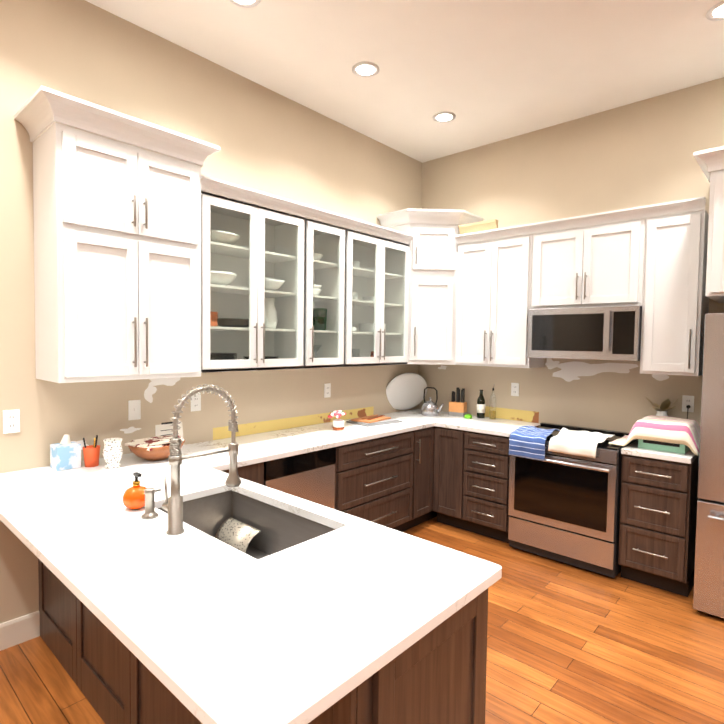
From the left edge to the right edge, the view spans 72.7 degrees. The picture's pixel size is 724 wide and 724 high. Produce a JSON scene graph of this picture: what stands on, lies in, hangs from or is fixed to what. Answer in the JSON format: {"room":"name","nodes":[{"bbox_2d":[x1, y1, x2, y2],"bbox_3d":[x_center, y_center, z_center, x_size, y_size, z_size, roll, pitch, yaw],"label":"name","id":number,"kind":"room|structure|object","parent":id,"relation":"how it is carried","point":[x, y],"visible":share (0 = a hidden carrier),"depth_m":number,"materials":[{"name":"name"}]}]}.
{"room":"kitchen","nodes":[
{"label":"kitchen","id":0,"kind":"room"},
{"bbox_2d":[0,0,421,623],"bbox_3d":[-1.950,-0.253,2.434,0.122,3.590,7.720,3,3,42],"label":"wall","id":1,"kind":"structure","parent":0,"point":[266,140],"depth_m":3.05,"materials":[{"name":"paint"}]},
{"bbox_2d":[3,409,19,433],"label":"electrical outlets","id":2,"kind":"object","parent":1,"relation":"attached to","point":[11,421],"depth_m":2.53,"materials":[{"name":"white plastic"}]},
{"bbox_2d":[0,611,39,650],"bbox_3d":[-3.116,1.453,1.136,0.014,0.135,4.139,3,3,42],"label":"baseboard","id":3,"kind":"structure","parent":1,"relation":"attached to","point":[18,630],"depth_m":2.58,"materials":[{"name":"paint"}]},
{"bbox_2d":[28,90,211,382],"bbox_3d":[-1.316,-0.583,2.737,0.388,1.342,0.774,3,3,42],"label":"upper cabinet","id":4,"kind":"object","parent":1,"relation":"attached to","point":[123,231],"depth_m":2.54,"materials":[{"name":"white wood"}]},
{"bbox_2d":[128,400,140,419],"label":"electrical outlets","id":5,"kind":"object","parent":1,"relation":"attached to","point":[134,406],"depth_m":2.99,"materials":[{"name":"white plastic"}]},
{"bbox_2d":[191,393,200,411],"label":"electrical outlets","id":6,"kind":"object","parent":1,"relation":"attached to","point":[196,401],"depth_m":3.30,"materials":[{"name":"white plastic"}]},
{"bbox_2d":[324,383,330,397],"label":"electrical outlets","id":7,"kind":"object","parent":1,"relation":"attached to","point":[327,387],"depth_m":4.20,"materials":[{"name":"white plastic"}]},
{"bbox_2d":[372,210,399,365],"bbox_3d":[0.497,-0.681,4.771,0.348,1.382,0.710,3,3,42],"label":"upper cabinet","id":8,"kind":"object","parent":1,"relation":"attached to","point":[386,268],"depth_m":4.31,"materials":[{"name":"white wood"}]},
{"bbox_2d":[0,516,723,723],"bbox_3d":[0.478,1.636,0.212,6.600,0.060,7.600,3,3,42],"label":"floor","id":9,"kind":"structure","parent":0,"point":[568,644],"depth_m":2.53,"materials":[{"name":"brown wood"}]},
{"bbox_2d":[38,562,67,672],"bbox_3d":[-1.294,1.043,2.667,0.635,0.879,0.630,3,3,42],"label":"base cabinet","id":10,"kind":"object","parent":9,"relation":"on","point":[53,599],"depth_m":2.50,"materials":[{"name":"brown wood"}]},
{"bbox_2d":[68,594,135,723],"bbox_3d":[-0.989,1.058,2.391,0.417,0.879,0.630,3,3,42],"label":"base cabinet","id":11,"kind":"object","parent":9,"relation":"on","point":[101,668],"depth_m":2.09,"materials":[{"name":"brown wood"}]},
{"bbox_2d":[136,662,195,723],"bbox_3d":[-0.475,1.220,2.015,0.860,0.600,0.505,3,3,42],"label":"base cabinet","id":12,"kind":"object","parent":9,"relation":"on","point":[154,705],"depth_m":1.76,"materials":[{"name":"brown wood"}]},
{"bbox_2d":[312,594,487,723],"bbox_3d":[-0.021,1.106,1.517,0.588,0.879,0.630,3,3,42],"label":"base cabinet","id":13,"kind":"object","parent":9,"relation":"on","point":[442,679],"depth_m":1.32,"materials":[{"name":"brown wood"}]},
{"bbox_2d":[0,410,695,723],"bbox_3d":[0.261,0.594,2.959,2.518,0.034,3.768,3,3,42],"label":"countertop","id":14,"kind":"structure","parent":13,"relation":"on","point":[285,635],"depth_m":1.56,"materials":[{"name":"white stone"}]},
{"bbox_2d":[50,435,80,470],"bbox_3d":[-1.587,0.476,2.635,0.115,0.176,0.115,3,3,42],"label":"tissue box","id":15,"kind":"object","parent":14,"relation":"on","point":[65,453],"visible":1,"depth_m":2.60,"materials":[{"name":"white cardboard"}]},
{"bbox_2d":[83,435,99,466],"bbox_3d":[-1.468,0.486,2.677,0.088,0.156,0.090,3,3,42],"label":"pen cup","id":16,"kind":"object","parent":14,"relation":"on","point":[91,453],"visible":1,"depth_m":2.65,"materials":[{"name":"orange"}]},
{"bbox_2d":[103,438,122,468],"bbox_3d":[-1.344,0.492,2.655,0.100,0.150,0.100,3,3,42],"label":"vase","id":17,"kind":"object","parent":14,"relation":"on","point":[112,452],"visible":1,"depth_m":2.62,"materials":[{"name":"white ceramic"}]},
{"bbox_2d":[123,472,145,508],"bbox_3d":[-0.922,0.526,2.012,0.107,0.146,0.107,3,3,42],"label":"soap dispenser","id":18,"kind":"object","parent":14,"relation":"on","point":[134,497],"visible":0.9,"depth_m":1.98,"materials":[{"name":"orange glass"}]},
{"bbox_2d":[141,487,160,518],"bbox_3d":[-0.823,0.548,1.924,0.062,0.112,0.076,3,3,42],"label":"soap dispenser","id":19,"kind":"object","parent":14,"relation":"on","point":[150,512],"visible":1,"depth_m":1.90,"materials":[{"name":"silver metal"}]},
{"bbox_2d":[125,434,184,460],"bbox_3d":[-1.197,0.502,2.863,0.310,0.117,0.316,3,3,42],"label":"bowl","id":20,"kind":"object","parent":14,"relation":"on","point":[155,448],"visible":0.92,"depth_m":2.77,"materials":[{"name":"brown ceramic"}]},
{"bbox_2d":[155,422,183,444],"bbox_3d":[-1.240,0.448,3.167,0.043,0.199,0.180,3,3,42],"label":"card","id":21,"kind":"object","parent":14,"relation":"on","point":[163,429],"visible":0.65,"depth_m":3.15,"materials":[{"name":"white paper"}]},
{"bbox_2d":[162,384,240,534],"bbox_3d":[-0.606,0.344,1.867,0.114,0.529,0.302,3,3,42],"label":"faucet","id":22,"kind":"object","parent":14,"relation":"on","point":[172,504],"visible":1,"depth_m":1.77,"materials":[{"name":"silver metal"}]},
{"bbox_2d":[183,487,331,553],"bbox_3d":[-0.484,0.755,1.980,0.810,0.252,0.440,3,3,42],"label":"sink","id":23,"kind":"object","parent":14,"relation":"in","point":[278,526],"depth_m":2.25,"materials":[{"name":"grey metal"}]},
{"bbox_2d":[215,517,260,552],"bbox_3d":[-0.577,0.808,2.272,0.244,0.104,0.088,3,3,42],"label":"sink caddy","id":24,"kind":"object","parent":23,"relation":"in","point":[235,533],"visible":0.71,"depth_m":2.26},
{"bbox_2d":[264,447,335,508],"bbox_3d":[-0.597,0.964,3.409,0.574,0.759,0.602,3,3,42],"label":"dishwasher","id":25,"kind":"object","parent":14,"relation":"in","point":[309,476],"visible":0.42,"depth_m":3.24,"materials":[{"name":"silver metal"}]},
{"bbox_2d":[328,410,345,430],"bbox_3d":[-0.196,0.457,3.888,0.154,0.152,0.151,3,3,42],"label":"flower pot","id":26,"kind":"object","parent":14,"relation":"on","point":[338,424],"visible":1,"depth_m":3.84,"materials":[{"name":"white ceramic"}]},
{"bbox_2d":[346,415,401,426],"bbox_3d":[0.103,0.500,4.260,0.410,0.044,0.280,-1,3,-40],"label":"boards","id":27,"kind":"object","parent":14,"relation":"on","point":[371,420],"visible":1,"depth_m":4.18,"materials":[{"name":"brown wood"}]},
{"bbox_2d":[386,373,426,409],"bbox_3d":[0.450,0.297,4.947,0.153,0.384,0.530,3,3,42],"label":"platter","id":28,"kind":"object","parent":14,"relation":"on","point":[404,391],"visible":0.96,"depth_m":4.92,"materials":[{"name":"white ceramic"}]},
{"bbox_2d":[421,387,443,415],"bbox_3d":[0.681,0.377,4.711,0.239,0.268,0.176,3,3,42],"label":"kettle","id":29,"kind":"object","parent":14,"relation":"on","point":[430,408],"visible":1,"depth_m":4.68,"materials":[{"name":"silver metal"}]},
{"bbox_2d":[449,387,466,416],"bbox_3d":[0.920,0.378,4.725,0.150,0.271,0.090,2,3,32],"label":"knife block","id":30,"kind":"object","parent":14,"relation":"on","point":[457,407],"visible":0.96,"depth_m":4.69,"materials":[{"name":"brown wood"}]},
{"bbox_2d":[464,414,471,418],"bbox_3d":[0.987,0.502,4.574,0.080,0.036,0.080,3,3,42],"label":"gadget","id":31,"kind":"object","parent":14,"relation":"on","point":[468,416],"visible":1,"depth_m":4.54,"materials":[{"name":"green"}]},
{"bbox_2d":[477,390,484,417],"bbox_3d":[1.111,0.390,4.593,0.076,0.262,0.076,3,3,42],"label":"wine bottle","id":32,"kind":"object","parent":14,"relation":"on","point":[481,406],"visible":1,"depth_m":4.57,"materials":[{"name":"black glass"}]},
{"bbox_2d":[489,384,495,419],"bbox_3d":[1.200,0.363,4.511,0.062,0.326,0.062,3,3,42],"label":"oil cruet","id":33,"kind":"object","parent":14,"relation":"on","point":[494,413],"visible":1,"depth_m":4.50,"materials":[{"name":"clear glass"}]},
{"bbox_2d":[645,396,678,415],"bbox_3d":[2.193,0.415,3.621,0.218,0.320,0.152,3,3,42],"label":"vase","id":34,"kind":"object","parent":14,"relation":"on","point":[663,408],"visible":0.54,"depth_m":3.60,"materials":[{"name":"white ceramic"}]},
{"bbox_2d":[638,439,689,453],"bbox_3d":[2.080,0.496,3.365,0.270,0.175,0.328,3,3,42],"label":"toaster","id":35,"kind":"object","parent":14,"relation":"on","point":[665,446],"visible":0.4,"depth_m":3.25,"materials":[{"name":"green"}]},
{"bbox_2d":[608,415,699,455],"bbox_3d":[2.046,0.484,3.393,0.522,0.190,0.434,3,3,42],"label":"towel","id":36,"kind":"object","parent":35,"relation":"on","point":[674,430],"visible":0.98,"depth_m":3.23,"materials":[{"name":"fabric"}]},
{"bbox_2d":[508,422,637,577],"bbox_3d":[1.611,1.000,3.777,0.762,0.912,0.707,3,3,42],"label":"range","id":37,"kind":"object","parent":9,"relation":"on","point":[563,508],"visible":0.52,"depth_m":3.52,"materials":[{"name":"silver metal"}]},
{"bbox_2d":[509,426,560,460],"bbox_3d":[1.331,0.606,3.778,0.294,0.202,0.387,3,3,42],"label":"towel","id":38,"kind":"object","parent":37,"relation":"on","point":[527,442],"visible":1,"depth_m":3.66,"materials":[{"name":"blue fabric"}]},
{"bbox_2d":[548,428,613,457],"bbox_3d":[1.616,0.573,3.602,0.332,0.140,0.457,3,3,42],"label":"towel","id":39,"kind":"object","parent":37,"relation":"on","point":[575,442],"visible":1,"depth_m":3.48,"materials":[{"name":"white fabric"}]},
{"bbox_2d":[618,455,698,596],"bbox_3d":[2.095,1.057,3.431,0.395,0.879,0.628,3,3,42],"label":"base cabinet","id":40,"kind":"object","parent":9,"relation":"on","point":[657,527],"depth_m":3.19,"materials":[{"name":"brown wood"}]},
{"bbox_2d":[693,313,723,617],"bbox_3d":[2.554,0.625,2.870,0.895,1.800,0.792,3,3,42],"label":"fridge","id":41,"kind":"object","parent":9,"relation":"on","point":[708,595],"visible":1,"depth_m":2.88,"materials":[{"name":"silver metal"}]},
{"bbox_2d":[85,0,723,162],"bbox_3d":[0.525,-1.891,0.069,6.600,0.060,7.600,3,3,42],"label":"ceiling","id":42,"kind":"structure","parent":0,"point":[485,72],"depth_m":3.18,"materials":[{"name":"paint"}]},
{"bbox_2d":[229,0,260,7],"bbox_3d":[-0.641,-1.976,2.657,0.183,0.010,0.183,1,2,0],"label":"recessed light","id":43,"kind":"object","parent":42,"relation":"in","point":[242,3],"depth_m":2.71,"materials":[{"name":"white"}]},
{"bbox_2d":[352,62,378,76],"bbox_3d":[0.025,-1.996,3.363,0.181,0.010,0.184,1,2,0],"label":"recessed light","id":44,"kind":"object","parent":42,"relation":"in","point":[371,69],"depth_m":3.36,"materials":[{"name":"white"}]},
{"bbox_2d":[433,112,455,122],"bbox_3d":[0.677,-2.015,4.054,0.183,0.010,0.182,1,2,-6],"label":"recessed light","id":45,"kind":"object","parent":42,"relation":"in","point":[442,117],"depth_m":4.05,"materials":[{"name":"white"}]},
{"bbox_2d":[706,1,723,20],"bbox_3d":[2.011,-1.943,2.714,0.183,0.010,0.183,1,2,0],"label":"recessed light","id":46,"kind":"object","parent":42,"relation":"in","point":[715,13],"depth_m":2.74,"materials":[{"name":"white"}]},
{"bbox_2d":[418,77,723,432],"bbox_3d":[3.089,-0.209,3.003,6.600,3.590,0.122,3,3,42],"label":"wall","id":47,"kind":"structure","parent":0,"point":[636,154],"depth_m":4.05,"materials":[{"name":"paint"}]},
{"bbox_2d":[400,209,479,364],"bbox_3d":[0.720,-0.670,4.570,0.328,1.382,0.710,3,3,42],"label":"upper cabinet","id":48,"kind":"object","parent":47,"relation":"attached to","point":[426,243],"depth_m":4.45,"materials":[{"name":"white wood"}]},
{"bbox_2d":[452,223,544,367],"bbox_3d":[1.181,-0.547,4.364,0.759,1.165,0.402,3,3,42],"label":"upper cabinet","id":49,"kind":"object","parent":47,"relation":"attached to","point":[492,279],"depth_m":4.22,"materials":[{"name":"white wood"}]},
{"bbox_2d":[458,219,497,233],"bbox_3d":[1.016,-1.177,4.327,0.360,0.090,0.055,3,3,42],"label":"wood","id":50,"kind":"object","parent":49,"relation":"on","point":[479,226],"visible":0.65,"depth_m":4.31,"materials":[{"name":"white wood"}]},
{"bbox_2d":[511,383,518,395],"label":"electrical outlets","id":51,"kind":"object","parent":47,"relation":"attached to","point":[514,386],"depth_m":4.46,"materials":[{"name":"white plastic"}]},
{"bbox_2d":[532,206,647,308],"bbox_3d":[1.785,-0.758,3.849,0.808,0.685,0.348,3,3,42],"label":"upper cabinet","id":52,"kind":"object","parent":47,"relation":"attached to","point":[582,264],"depth_m":3.68,"materials":[{"name":"white wood"}]},
{"bbox_2d":[527,306,641,360],"bbox_3d":[1.750,-0.218,3.834,0.796,0.386,0.437,3,3,42],"label":"microwave","id":53,"kind":"object","parent":52,"relation":"attached to","point":[602,333],"visible":1,"depth_m":3.67,"materials":[{"name":"silver metal"}]},
{"bbox_2d":[640,197,708,375],"bbox_3d":[2.212,-0.497,3.470,0.348,1.165,0.348,3,3,42],"label":"upper cabinet","id":54,"kind":"object","parent":47,"relation":"attached to","point":[674,311],"depth_m":3.34,"materials":[{"name":"white wood"}]},
{"bbox_2d":[682,395,693,418],"label":"electrical outlets","id":55,"kind":"object","parent":47,"relation":"attached to","point":[687,401],"depth_m":3.58,"materials":[{"name":"white plastic"}]},
{"bbox_2d":[700,146,723,302],"bbox_3d":[2.635,-0.811,2.870,0.940,0.852,0.658,3,3,42],"label":"upper cabinet","id":56,"kind":"object","parent":47,"relation":"attached to","point":[712,287],"depth_m":2.92,"materials":[{"name":"white wood"}]}
]}

